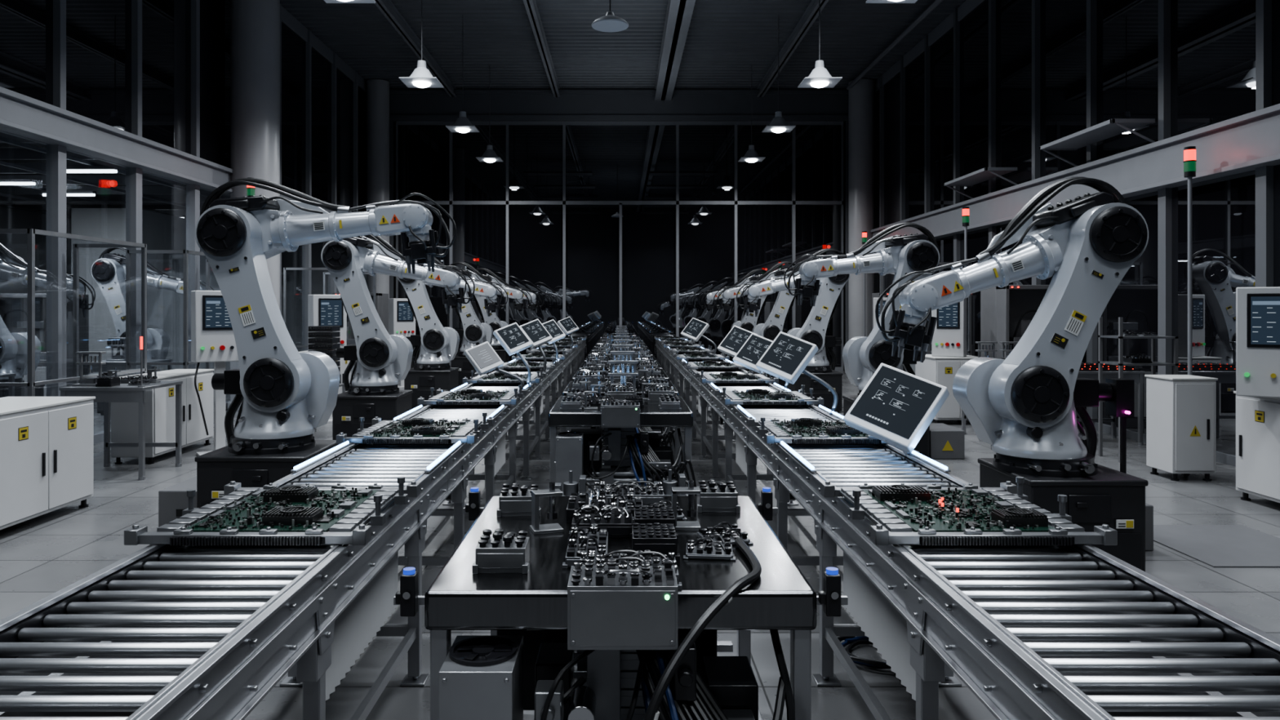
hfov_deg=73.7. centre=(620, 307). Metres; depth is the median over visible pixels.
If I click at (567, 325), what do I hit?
screen
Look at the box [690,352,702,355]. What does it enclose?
sink
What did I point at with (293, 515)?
sink
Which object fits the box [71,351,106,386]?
fixture
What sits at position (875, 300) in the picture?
control console
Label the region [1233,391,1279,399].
countertop
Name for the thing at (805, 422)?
sink
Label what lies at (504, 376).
sink
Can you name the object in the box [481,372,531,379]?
circuit board
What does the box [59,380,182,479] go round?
work table
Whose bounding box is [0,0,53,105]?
window
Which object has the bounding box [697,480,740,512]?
block
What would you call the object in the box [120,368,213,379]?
countertop
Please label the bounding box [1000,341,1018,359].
fixture
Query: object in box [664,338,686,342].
circuit board
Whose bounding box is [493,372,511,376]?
sink
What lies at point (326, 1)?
pendant lamp
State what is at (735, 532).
cluster
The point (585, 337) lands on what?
fixture
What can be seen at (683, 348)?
circuit board
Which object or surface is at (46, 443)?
base cabinet
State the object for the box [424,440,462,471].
light bar
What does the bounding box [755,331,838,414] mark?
screen
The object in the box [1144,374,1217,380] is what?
countertop
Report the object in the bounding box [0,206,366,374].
wall
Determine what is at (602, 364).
bracket
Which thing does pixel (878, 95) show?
window
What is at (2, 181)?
lamp
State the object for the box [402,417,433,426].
sink
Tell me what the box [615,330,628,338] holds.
fixture
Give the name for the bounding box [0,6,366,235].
beam
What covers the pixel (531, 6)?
beam
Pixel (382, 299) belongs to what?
machine
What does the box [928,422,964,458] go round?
box
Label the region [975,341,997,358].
fixture
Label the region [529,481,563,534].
bracket
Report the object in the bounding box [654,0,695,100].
beam
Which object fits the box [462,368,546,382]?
fixture
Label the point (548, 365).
fixture
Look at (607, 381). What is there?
strip
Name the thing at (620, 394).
housing
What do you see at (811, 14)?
beam
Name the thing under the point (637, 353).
bracket
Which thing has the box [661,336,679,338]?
circuit board
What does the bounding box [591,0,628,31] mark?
dome lamp
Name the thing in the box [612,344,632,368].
fixture
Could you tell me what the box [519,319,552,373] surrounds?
screen
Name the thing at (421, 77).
pendant lamp
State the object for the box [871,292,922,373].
machine
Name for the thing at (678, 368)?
conveyor
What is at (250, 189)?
tower
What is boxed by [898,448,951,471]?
light bar
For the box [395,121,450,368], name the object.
window
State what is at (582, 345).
conveyor
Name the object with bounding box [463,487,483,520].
sensor
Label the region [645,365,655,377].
bracket
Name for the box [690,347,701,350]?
sink
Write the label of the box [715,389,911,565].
conveyor
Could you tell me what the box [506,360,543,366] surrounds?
circuit board
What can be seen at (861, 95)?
column
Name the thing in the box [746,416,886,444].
fixture
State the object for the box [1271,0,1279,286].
window
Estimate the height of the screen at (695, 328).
0.564 m
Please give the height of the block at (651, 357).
0.100 m
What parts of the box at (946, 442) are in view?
label plate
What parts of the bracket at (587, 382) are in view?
rod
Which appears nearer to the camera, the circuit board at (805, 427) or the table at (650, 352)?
the circuit board at (805, 427)
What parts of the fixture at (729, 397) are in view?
clamp post, plate, plate, clamp post, clamp post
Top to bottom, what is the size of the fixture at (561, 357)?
0.095 m
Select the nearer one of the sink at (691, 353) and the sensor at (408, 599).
the sensor at (408, 599)
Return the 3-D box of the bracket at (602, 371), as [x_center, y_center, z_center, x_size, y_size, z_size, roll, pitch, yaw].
[-0.190,0.670,8.340,0.100,0.160,0.080,0,0,-23]
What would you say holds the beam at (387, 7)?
attached to the ceiling at (725, 37)
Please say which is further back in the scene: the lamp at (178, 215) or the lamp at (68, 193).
the lamp at (178, 215)
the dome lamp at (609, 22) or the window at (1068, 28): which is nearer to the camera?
the dome lamp at (609, 22)
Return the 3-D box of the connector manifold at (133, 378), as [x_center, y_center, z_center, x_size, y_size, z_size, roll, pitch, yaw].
[-4.750,0.703,8.396,0.286,0.073,0.168,0,0,0]
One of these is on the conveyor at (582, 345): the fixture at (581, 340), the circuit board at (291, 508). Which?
the fixture at (581, 340)
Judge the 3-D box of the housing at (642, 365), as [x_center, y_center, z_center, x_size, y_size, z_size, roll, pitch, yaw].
[0.320,0.676,9.720,0.216,0.148,0.176,0,0,0]
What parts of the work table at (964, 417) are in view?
leg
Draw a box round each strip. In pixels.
[600,394,617,408]
[604,378,617,389]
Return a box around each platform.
[943,167,1017,198]
[1039,118,1155,166]
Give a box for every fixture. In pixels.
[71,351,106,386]
[106,337,125,360]
[124,476,420,545]
[336,412,494,444]
[417,385,526,404]
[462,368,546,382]
[498,358,559,368]
[511,351,568,359]
[526,345,574,352]
[537,341,579,347]
[546,337,583,342]
[560,334,586,339]
[608,360,638,394]
[610,351,635,377]
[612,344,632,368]
[613,335,630,351]
[613,339,631,359]
[614,333,629,342]
[615,328,627,338]
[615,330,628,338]
[616,326,626,333]
[653,334,688,339]
[657,337,695,342]
[661,341,703,347]
[666,345,714,352]
[673,351,729,359]
[682,359,748,368]
[695,370,778,382]
[714,385,823,404]
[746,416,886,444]
[820,476,1117,545]
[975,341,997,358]
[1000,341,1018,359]
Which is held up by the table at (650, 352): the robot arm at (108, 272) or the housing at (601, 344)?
the housing at (601, 344)
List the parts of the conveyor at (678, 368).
leg, rail, leg, leg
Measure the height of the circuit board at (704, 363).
0.045 m
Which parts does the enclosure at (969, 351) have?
post, frame rail, post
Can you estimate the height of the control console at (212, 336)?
1.780 m
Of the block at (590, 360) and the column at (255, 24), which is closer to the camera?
the block at (590, 360)
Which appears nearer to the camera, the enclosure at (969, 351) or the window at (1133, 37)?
the window at (1133, 37)
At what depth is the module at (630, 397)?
6.37 m
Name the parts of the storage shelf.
leg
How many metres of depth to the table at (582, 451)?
6.10 m
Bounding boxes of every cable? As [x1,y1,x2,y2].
[643,537,761,719]
[837,636,890,669]
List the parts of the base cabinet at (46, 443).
door, handle, handle, door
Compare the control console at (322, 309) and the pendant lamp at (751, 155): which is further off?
the pendant lamp at (751, 155)
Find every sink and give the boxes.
[262,485,318,502]
[262,506,323,525]
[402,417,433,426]
[411,425,444,435]
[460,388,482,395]
[470,392,493,399]
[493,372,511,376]
[502,373,520,378]
[516,360,530,364]
[527,362,538,365]
[532,352,542,355]
[538,353,551,356]
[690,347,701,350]
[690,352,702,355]
[701,353,713,356]
[702,360,716,364]
[715,362,730,365]
[720,371,737,376]
[737,373,755,378]
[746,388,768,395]
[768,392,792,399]
[791,417,822,426]
[826,425,859,435]
[871,484,930,501]
[991,507,1048,526]
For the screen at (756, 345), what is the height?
0.494 m
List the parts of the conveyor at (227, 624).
rail, leg, leg, leg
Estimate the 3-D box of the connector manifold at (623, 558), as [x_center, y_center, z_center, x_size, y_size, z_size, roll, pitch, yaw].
[0.020,0.713,2.346,0.286,0.073,0.168,0,0,0]
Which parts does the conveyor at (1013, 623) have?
leg, leg, leg, rail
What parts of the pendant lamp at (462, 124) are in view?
lamp shade, suspension rod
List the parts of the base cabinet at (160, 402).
door, handle, handle, door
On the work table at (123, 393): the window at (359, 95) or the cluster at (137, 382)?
the cluster at (137, 382)
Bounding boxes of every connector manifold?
[120,374,155,383]
[579,549,682,590]
[593,480,666,505]
[603,387,636,398]
[605,382,632,389]
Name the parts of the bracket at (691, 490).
rod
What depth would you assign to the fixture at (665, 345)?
15.36 m
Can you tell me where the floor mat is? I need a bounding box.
[1153,524,1279,567]
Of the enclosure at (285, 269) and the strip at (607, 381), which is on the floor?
the enclosure at (285, 269)
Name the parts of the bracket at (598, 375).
rod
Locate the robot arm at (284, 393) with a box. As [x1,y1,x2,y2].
[194,177,456,507]
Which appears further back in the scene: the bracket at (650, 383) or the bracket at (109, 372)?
the bracket at (109, 372)
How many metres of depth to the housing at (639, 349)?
12.65 m
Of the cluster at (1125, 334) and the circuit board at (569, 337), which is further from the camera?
the circuit board at (569, 337)
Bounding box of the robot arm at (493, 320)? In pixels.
[472,267,543,372]
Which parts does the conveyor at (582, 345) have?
leg, leg, rail, leg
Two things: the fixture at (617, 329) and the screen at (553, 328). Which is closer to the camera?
the screen at (553, 328)
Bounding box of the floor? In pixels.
[0,370,1279,719]
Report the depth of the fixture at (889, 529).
2.62 m
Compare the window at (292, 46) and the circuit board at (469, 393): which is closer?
the circuit board at (469, 393)
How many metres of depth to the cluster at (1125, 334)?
8.94 m
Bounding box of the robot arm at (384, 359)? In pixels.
[320,234,475,439]
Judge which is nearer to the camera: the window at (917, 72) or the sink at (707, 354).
the sink at (707, 354)
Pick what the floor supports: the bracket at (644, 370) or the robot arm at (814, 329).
the robot arm at (814, 329)
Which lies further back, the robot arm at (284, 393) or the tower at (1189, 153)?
the tower at (1189, 153)
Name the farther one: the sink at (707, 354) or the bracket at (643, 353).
the sink at (707, 354)
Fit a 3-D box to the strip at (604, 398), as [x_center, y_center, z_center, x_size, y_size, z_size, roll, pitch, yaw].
[-0.080,0.711,6.443,0.136,0.078,0.301,0,0,0]
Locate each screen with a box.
[463,341,524,391]
[493,322,532,386]
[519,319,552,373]
[542,319,565,361]
[557,316,578,347]
[680,317,716,355]
[717,325,756,373]
[733,333,789,390]
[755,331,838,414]
[843,363,949,454]
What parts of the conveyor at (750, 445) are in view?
leg, leg, rail, leg, drive motor, leg, rail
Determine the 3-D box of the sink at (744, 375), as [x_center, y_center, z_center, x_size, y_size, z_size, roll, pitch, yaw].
[1.215,0.669,8.270,0.160,0.040,0.100,0,0,0]
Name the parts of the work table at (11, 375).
leg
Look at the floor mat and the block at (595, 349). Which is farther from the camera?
the block at (595, 349)
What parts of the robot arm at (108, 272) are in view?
access panel, arm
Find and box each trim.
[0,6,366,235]
[846,0,943,89]
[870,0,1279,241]
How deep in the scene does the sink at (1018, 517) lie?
2.69 m
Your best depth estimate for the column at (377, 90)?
20.53 m
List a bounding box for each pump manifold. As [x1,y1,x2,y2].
[566,486,609,522]
[568,504,632,537]
[573,392,599,404]
[588,365,606,374]
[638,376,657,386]
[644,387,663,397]
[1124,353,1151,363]
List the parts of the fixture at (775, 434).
clamp post, plate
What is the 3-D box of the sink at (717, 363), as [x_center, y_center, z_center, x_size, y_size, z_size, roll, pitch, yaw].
[1.215,0.669,10.120,0.160,0.040,0.100,0,0,0]
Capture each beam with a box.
[374,0,456,97]
[523,0,559,97]
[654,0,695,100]
[756,0,828,97]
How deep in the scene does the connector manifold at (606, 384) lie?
7.66 m
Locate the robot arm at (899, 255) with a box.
[783,222,939,457]
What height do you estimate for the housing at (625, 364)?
0.148 m
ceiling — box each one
[0,132,230,218]
[280,0,965,88]
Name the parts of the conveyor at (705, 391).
leg, rail, leg, leg, drive motor, rail, leg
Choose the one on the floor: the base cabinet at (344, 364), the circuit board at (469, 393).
the base cabinet at (344, 364)
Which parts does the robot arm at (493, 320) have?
arm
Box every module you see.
[95,376,119,386]
[625,377,639,388]
[625,394,644,408]
[631,522,679,564]
[634,505,678,542]
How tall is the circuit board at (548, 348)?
0.045 m
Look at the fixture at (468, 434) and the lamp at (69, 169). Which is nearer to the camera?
the fixture at (468, 434)
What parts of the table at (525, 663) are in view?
leg, leg, valve strip, valve strip, leg, leg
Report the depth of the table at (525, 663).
2.28 m
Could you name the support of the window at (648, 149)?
in the window frame at (406, 104)
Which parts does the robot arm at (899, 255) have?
arm, access panel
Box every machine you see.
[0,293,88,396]
[332,293,388,378]
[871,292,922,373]
[980,284,1077,417]
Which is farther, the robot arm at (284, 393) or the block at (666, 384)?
the block at (666, 384)
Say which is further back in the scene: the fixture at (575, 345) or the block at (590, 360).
the fixture at (575, 345)
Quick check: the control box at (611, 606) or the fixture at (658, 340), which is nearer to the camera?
the control box at (611, 606)
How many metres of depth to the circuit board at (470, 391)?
6.74 m
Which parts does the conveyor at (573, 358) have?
leg, leg, rail, leg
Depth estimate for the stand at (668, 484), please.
5.66 m
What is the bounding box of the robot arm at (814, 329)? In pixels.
[736,248,850,413]
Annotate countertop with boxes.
[0,396,95,415]
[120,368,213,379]
[924,354,977,359]
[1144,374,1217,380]
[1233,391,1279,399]
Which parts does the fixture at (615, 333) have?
frame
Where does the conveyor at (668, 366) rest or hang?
on the floor
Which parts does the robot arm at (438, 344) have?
arm, access panel, access panel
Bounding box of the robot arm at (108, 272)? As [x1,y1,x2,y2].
[91,247,214,415]
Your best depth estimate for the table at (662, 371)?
9.25 m
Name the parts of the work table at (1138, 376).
indicator strip, indicator strip, indicator strip, leg, leg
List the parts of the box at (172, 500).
label plate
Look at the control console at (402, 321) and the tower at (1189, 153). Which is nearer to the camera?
the tower at (1189, 153)
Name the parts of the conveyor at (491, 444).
rail, leg, drive motor, leg, rail, leg, leg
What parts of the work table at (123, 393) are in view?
leg, leg, leg, leg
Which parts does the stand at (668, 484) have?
frame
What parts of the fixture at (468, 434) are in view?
clamp post, plate, plate, clamp post, clamp post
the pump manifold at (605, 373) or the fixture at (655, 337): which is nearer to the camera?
the pump manifold at (605, 373)
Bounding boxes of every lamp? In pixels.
[0,178,36,185]
[40,191,96,196]
[66,165,118,173]
[169,214,185,217]
[324,0,375,3]
[399,0,443,88]
[445,15,479,133]
[475,145,503,162]
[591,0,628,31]
[737,65,765,162]
[761,15,795,133]
[797,0,842,88]
[865,0,917,3]
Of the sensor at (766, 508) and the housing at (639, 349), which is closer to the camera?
the sensor at (766, 508)
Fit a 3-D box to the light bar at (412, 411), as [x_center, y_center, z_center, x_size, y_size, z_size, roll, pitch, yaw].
[-1.427,0.707,5.750,0.024,0.021,0.760,0,0,0]
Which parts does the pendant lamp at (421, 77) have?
lamp shade, suspension rod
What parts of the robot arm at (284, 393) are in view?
access panel, access panel, arm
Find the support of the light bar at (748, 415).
on the conveyor at (750, 445)
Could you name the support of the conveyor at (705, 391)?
on the floor
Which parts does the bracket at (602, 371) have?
rod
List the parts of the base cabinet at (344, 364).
door, door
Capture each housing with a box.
[576,369,597,386]
[588,352,604,364]
[595,343,607,351]
[607,383,634,400]
[609,369,631,382]
[614,363,629,369]
[631,340,643,347]
[635,347,648,358]
[640,360,657,373]
[648,382,674,404]
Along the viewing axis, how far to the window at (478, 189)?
21.52 m
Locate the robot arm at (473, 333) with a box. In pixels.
[449,262,531,385]
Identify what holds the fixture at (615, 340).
on the table at (584, 362)
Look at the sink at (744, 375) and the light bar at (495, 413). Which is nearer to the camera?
the light bar at (495, 413)
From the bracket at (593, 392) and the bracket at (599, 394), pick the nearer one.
the bracket at (593, 392)
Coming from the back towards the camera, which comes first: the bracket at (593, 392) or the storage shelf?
the storage shelf
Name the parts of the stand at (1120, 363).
post, post, post, post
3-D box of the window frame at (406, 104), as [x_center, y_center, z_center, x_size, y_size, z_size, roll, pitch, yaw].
[0.000,-1.950,21.555,12.800,7.100,0.390,0,0,0]
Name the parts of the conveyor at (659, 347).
leg, rail, leg, leg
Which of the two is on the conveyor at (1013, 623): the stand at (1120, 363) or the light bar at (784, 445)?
the light bar at (784, 445)
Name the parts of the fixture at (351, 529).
clamp post, plate, plate, clamp post, clamp post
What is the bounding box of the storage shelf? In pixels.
[315,383,345,435]
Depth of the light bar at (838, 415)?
5.75 m
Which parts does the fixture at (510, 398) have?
clamp post, plate, plate, clamp post, clamp post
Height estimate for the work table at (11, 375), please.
0.860 m
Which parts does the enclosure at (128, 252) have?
post, frame rail, frame rail, post, frame rail, frame rail, post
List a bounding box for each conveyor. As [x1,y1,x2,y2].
[0,453,451,719]
[329,389,525,565]
[460,368,555,479]
[515,352,570,429]
[542,342,579,392]
[551,339,586,375]
[654,339,684,375]
[661,342,697,392]
[671,352,726,429]
[686,368,781,479]
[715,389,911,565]
[789,454,1279,719]
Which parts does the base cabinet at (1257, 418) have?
handle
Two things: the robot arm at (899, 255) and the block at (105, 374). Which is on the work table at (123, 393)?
the block at (105, 374)
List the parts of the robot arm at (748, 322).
arm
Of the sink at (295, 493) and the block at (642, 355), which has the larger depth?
the block at (642, 355)
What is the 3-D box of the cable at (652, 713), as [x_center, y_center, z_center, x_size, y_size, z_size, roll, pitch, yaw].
[0.260,1.036,2.305,0.181,0.631,0.779,0,0,28]
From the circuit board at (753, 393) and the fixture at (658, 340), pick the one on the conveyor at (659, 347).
the fixture at (658, 340)
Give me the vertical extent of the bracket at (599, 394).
0.160 m
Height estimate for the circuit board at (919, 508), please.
0.045 m
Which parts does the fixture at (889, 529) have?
clamp post, plate, clamp post, plate, clamp post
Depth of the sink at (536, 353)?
12.19 m
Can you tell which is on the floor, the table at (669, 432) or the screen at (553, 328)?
the table at (669, 432)
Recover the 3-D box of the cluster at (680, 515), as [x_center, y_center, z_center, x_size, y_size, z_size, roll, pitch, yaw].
[0.150,0.726,3.066,0.156,0.048,0.128,0,0,-6]
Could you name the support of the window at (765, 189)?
in the window frame at (406, 104)
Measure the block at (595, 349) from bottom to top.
0.100 m
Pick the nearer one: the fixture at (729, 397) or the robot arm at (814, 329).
the fixture at (729, 397)
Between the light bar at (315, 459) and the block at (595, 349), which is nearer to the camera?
the light bar at (315, 459)
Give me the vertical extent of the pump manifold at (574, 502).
0.093 m
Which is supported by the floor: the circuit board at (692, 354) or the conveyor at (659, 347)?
the conveyor at (659, 347)
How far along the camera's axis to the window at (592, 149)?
21.52 m
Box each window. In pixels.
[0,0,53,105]
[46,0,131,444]
[125,0,191,375]
[186,0,230,409]
[280,4,305,313]
[302,30,331,351]
[328,53,353,294]
[353,71,366,237]
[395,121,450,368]
[450,121,506,355]
[506,121,564,361]
[564,121,620,371]
[620,121,677,371]
[677,121,736,361]
[736,121,794,329]
[794,121,843,371]
[874,75,884,293]
[884,57,905,292]
[905,35,930,354]
[929,8,959,354]
[960,0,995,356]
[995,0,1040,284]
[1040,0,1097,427]
[1094,0,1172,443]
[1170,0,1273,466]
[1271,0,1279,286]
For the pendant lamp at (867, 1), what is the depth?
9.33 m
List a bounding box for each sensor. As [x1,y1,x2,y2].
[393,567,424,616]
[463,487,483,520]
[757,487,777,520]
[816,567,848,616]
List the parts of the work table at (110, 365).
leg, leg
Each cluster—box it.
[128,379,149,385]
[581,400,590,408]
[642,499,687,519]
[683,534,735,560]
[697,521,753,545]
[1123,331,1138,336]
[1137,331,1158,336]
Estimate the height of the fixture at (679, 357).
0.095 m
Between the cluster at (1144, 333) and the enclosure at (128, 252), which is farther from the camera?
the enclosure at (128, 252)
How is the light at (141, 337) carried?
on the work table at (123, 393)
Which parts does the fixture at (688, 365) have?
plate, plate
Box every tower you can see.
[246,185,255,196]
[862,231,866,336]
[962,206,969,355]
[1183,146,1196,375]
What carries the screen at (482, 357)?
on the conveyor at (491, 444)
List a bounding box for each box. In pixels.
[158,475,196,527]
[567,557,678,649]
[601,399,639,427]
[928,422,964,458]
[1145,502,1153,551]
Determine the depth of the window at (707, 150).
21.52 m
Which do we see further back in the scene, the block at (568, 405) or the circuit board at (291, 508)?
the block at (568, 405)
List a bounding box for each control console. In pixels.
[191,290,238,456]
[307,294,346,422]
[388,298,415,388]
[873,297,887,327]
[931,297,966,356]
[1235,286,1279,397]
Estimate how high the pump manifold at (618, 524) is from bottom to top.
0.093 m
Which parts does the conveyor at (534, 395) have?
rail, leg, leg, rail, leg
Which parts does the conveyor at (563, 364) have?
leg, leg, rail, leg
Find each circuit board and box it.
[186,484,378,532]
[370,417,468,436]
[441,388,507,399]
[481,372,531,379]
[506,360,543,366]
[524,352,555,357]
[537,346,564,351]
[546,342,571,346]
[555,338,576,342]
[562,336,580,338]
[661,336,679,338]
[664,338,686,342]
[670,342,694,346]
[676,346,703,351]
[684,352,716,357]
[694,360,734,366]
[710,371,759,379]
[733,388,799,399]
[772,417,868,436]
[862,484,1055,532]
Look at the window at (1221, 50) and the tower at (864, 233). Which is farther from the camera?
the tower at (864, 233)
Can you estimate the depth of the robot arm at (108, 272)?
12.88 m
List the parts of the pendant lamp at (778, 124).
suspension rod, lamp shade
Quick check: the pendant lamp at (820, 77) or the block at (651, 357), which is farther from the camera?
the pendant lamp at (820, 77)
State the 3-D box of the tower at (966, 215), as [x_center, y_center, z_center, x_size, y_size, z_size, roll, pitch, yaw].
[5.500,0.000,13.600,0.140,3.200,0.140,0,0,0]
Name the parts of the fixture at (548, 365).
plate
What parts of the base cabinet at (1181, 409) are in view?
door, handle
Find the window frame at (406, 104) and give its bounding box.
[389,88,848,370]
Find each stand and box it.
[555,470,593,496]
[653,469,688,496]
[1097,316,1177,462]
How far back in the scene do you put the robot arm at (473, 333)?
17.32 m
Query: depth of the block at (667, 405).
6.16 m
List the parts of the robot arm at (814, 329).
access panel, access panel, arm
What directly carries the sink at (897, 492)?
in the circuit board at (919, 508)
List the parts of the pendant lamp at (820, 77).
suspension rod, lamp shade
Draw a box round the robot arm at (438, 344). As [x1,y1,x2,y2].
[396,257,507,407]
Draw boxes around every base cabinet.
[0,396,95,529]
[111,368,213,464]
[298,350,351,394]
[915,354,977,422]
[1144,374,1217,480]
[1233,391,1279,502]
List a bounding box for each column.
[227,0,279,411]
[366,79,389,298]
[848,79,874,340]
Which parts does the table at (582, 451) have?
leg, leg, leg, leg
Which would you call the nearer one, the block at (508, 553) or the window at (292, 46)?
the block at (508, 553)
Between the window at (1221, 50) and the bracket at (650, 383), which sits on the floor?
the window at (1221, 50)
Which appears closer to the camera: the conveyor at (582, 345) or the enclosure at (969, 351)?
the enclosure at (969, 351)
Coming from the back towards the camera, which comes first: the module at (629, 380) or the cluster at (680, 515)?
the module at (629, 380)
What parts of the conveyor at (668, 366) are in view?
leg, rail, leg, leg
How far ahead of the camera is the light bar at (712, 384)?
7.61 m
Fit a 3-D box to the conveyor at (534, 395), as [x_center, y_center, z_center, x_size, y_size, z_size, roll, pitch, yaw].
[-1.135,1.160,9.145,0.610,0.880,3.290,0,0,0]
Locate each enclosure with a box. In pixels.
[0,228,146,396]
[125,249,209,375]
[283,267,376,347]
[880,262,971,372]
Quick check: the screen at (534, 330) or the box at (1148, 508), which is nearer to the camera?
the box at (1148, 508)
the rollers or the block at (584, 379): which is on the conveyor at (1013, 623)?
the rollers
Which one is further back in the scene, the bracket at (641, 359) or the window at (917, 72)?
the window at (917, 72)
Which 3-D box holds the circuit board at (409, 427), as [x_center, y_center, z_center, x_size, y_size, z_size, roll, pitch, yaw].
[-1.135,0.672,4.850,0.444,0.045,0.580,0,0,0]
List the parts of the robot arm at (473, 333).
access panel, access panel, arm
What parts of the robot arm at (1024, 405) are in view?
arm, access panel, access panel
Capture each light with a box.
[137,336,145,386]
[1105,378,1133,473]
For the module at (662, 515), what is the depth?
2.75 m
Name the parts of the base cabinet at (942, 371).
door, door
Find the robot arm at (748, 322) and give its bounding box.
[698,268,768,371]
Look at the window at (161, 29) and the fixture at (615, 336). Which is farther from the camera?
the fixture at (615, 336)
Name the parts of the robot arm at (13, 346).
arm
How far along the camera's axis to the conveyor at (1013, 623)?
2.16 m
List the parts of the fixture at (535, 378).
plate, plate, clamp post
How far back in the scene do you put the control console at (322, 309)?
11.90 m
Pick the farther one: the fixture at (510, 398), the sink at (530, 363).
the sink at (530, 363)
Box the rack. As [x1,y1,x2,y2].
[308,325,340,383]
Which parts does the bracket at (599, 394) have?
rod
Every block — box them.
[97,372,118,377]
[472,528,529,573]
[496,483,540,516]
[560,396,582,411]
[565,388,584,399]
[571,379,589,391]
[574,377,590,389]
[580,367,594,373]
[582,364,595,369]
[586,359,595,365]
[593,347,601,352]
[640,352,650,358]
[642,356,653,361]
[647,368,661,377]
[649,373,665,382]
[652,379,668,388]
[658,394,677,408]
[659,396,681,411]
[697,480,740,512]
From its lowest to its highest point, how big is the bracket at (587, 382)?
0.160 m
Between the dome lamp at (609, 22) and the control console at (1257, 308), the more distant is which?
the dome lamp at (609, 22)
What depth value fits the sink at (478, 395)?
6.42 m
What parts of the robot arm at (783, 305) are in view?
access panel, arm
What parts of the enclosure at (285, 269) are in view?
post, frame rail, frame rail, post, post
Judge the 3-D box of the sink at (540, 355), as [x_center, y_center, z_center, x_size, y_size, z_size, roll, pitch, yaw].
[-1.055,0.669,11.920,0.160,0.040,0.100,0,0,0]
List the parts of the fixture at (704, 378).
clamp post, plate, plate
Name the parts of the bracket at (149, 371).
rod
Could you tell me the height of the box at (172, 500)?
0.300 m
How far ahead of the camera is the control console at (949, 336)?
11.73 m
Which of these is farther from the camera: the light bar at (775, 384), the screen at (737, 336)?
the screen at (737, 336)
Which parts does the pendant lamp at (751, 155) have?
suspension rod, lamp shade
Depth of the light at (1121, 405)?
5.30 m
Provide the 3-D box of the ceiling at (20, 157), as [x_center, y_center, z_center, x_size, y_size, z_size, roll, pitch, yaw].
[-8.910,-1.950,10.750,5.180,0.260,21.500,0,0,0]
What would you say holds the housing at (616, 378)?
on the table at (669, 432)
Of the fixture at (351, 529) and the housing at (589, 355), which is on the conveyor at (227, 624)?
the fixture at (351, 529)
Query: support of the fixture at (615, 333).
on the table at (650, 352)
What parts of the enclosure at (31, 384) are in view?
frame rail, frame rail, post, post, frame rail, frame rail, frame rail, post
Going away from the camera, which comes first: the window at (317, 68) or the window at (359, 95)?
the window at (317, 68)
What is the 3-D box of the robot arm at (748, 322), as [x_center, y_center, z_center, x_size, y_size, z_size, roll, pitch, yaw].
[2.756,0.339,20.293,1.794,2.522,0.755,0,0,0]
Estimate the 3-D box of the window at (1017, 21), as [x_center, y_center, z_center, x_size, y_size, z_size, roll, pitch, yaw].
[6.210,-1.940,13.415,0.140,7.080,1.570,0,0,0]
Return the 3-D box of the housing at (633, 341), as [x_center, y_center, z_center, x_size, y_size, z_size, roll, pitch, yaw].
[0.320,0.676,15.720,0.216,0.148,0.176,0,0,0]
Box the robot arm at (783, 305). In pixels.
[713,261,795,386]
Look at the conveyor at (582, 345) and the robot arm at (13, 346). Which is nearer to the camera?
the robot arm at (13, 346)
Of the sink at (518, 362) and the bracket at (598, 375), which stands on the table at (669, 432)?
the bracket at (598, 375)
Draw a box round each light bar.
[290,440,351,471]
[392,404,423,421]
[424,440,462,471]
[450,382,468,391]
[486,404,505,418]
[710,382,721,391]
[736,404,756,421]
[773,382,791,391]
[778,440,817,471]
[817,404,844,418]
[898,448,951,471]
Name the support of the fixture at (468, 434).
on the conveyor at (491, 444)
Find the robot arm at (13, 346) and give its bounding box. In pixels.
[0,243,95,397]
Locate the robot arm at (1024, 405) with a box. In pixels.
[875,176,1148,571]
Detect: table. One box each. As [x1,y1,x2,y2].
[0,373,16,396]
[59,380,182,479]
[84,359,173,419]
[424,485,816,719]
[547,395,697,496]
[562,380,682,479]
[572,369,671,446]
[578,361,662,369]
[583,355,657,361]
[587,351,653,355]
[960,365,982,441]
[1076,364,1144,445]
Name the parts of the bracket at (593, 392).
rod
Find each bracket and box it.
[107,367,121,383]
[146,366,160,382]
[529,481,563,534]
[578,377,591,397]
[583,386,597,409]
[590,381,604,401]
[591,357,599,367]
[591,372,602,390]
[595,361,604,376]
[595,368,607,384]
[599,354,607,367]
[600,358,608,373]
[604,343,609,354]
[633,351,640,359]
[635,358,643,372]
[638,367,648,379]
[639,351,646,358]
[642,379,653,399]
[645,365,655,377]
[671,480,701,530]
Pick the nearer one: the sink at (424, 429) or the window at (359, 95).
the sink at (424, 429)
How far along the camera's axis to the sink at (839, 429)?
4.62 m
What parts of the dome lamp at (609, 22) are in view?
lamp shade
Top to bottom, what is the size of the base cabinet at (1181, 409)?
0.950 m
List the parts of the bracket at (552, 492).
rod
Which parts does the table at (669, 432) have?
leg, leg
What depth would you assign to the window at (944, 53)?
16.37 m
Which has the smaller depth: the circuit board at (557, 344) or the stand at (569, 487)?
the stand at (569, 487)
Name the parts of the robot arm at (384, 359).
access panel, arm, access panel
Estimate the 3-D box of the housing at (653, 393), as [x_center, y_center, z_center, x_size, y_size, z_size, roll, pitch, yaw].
[0.320,0.676,6.720,0.216,0.148,0.176,0,0,0]

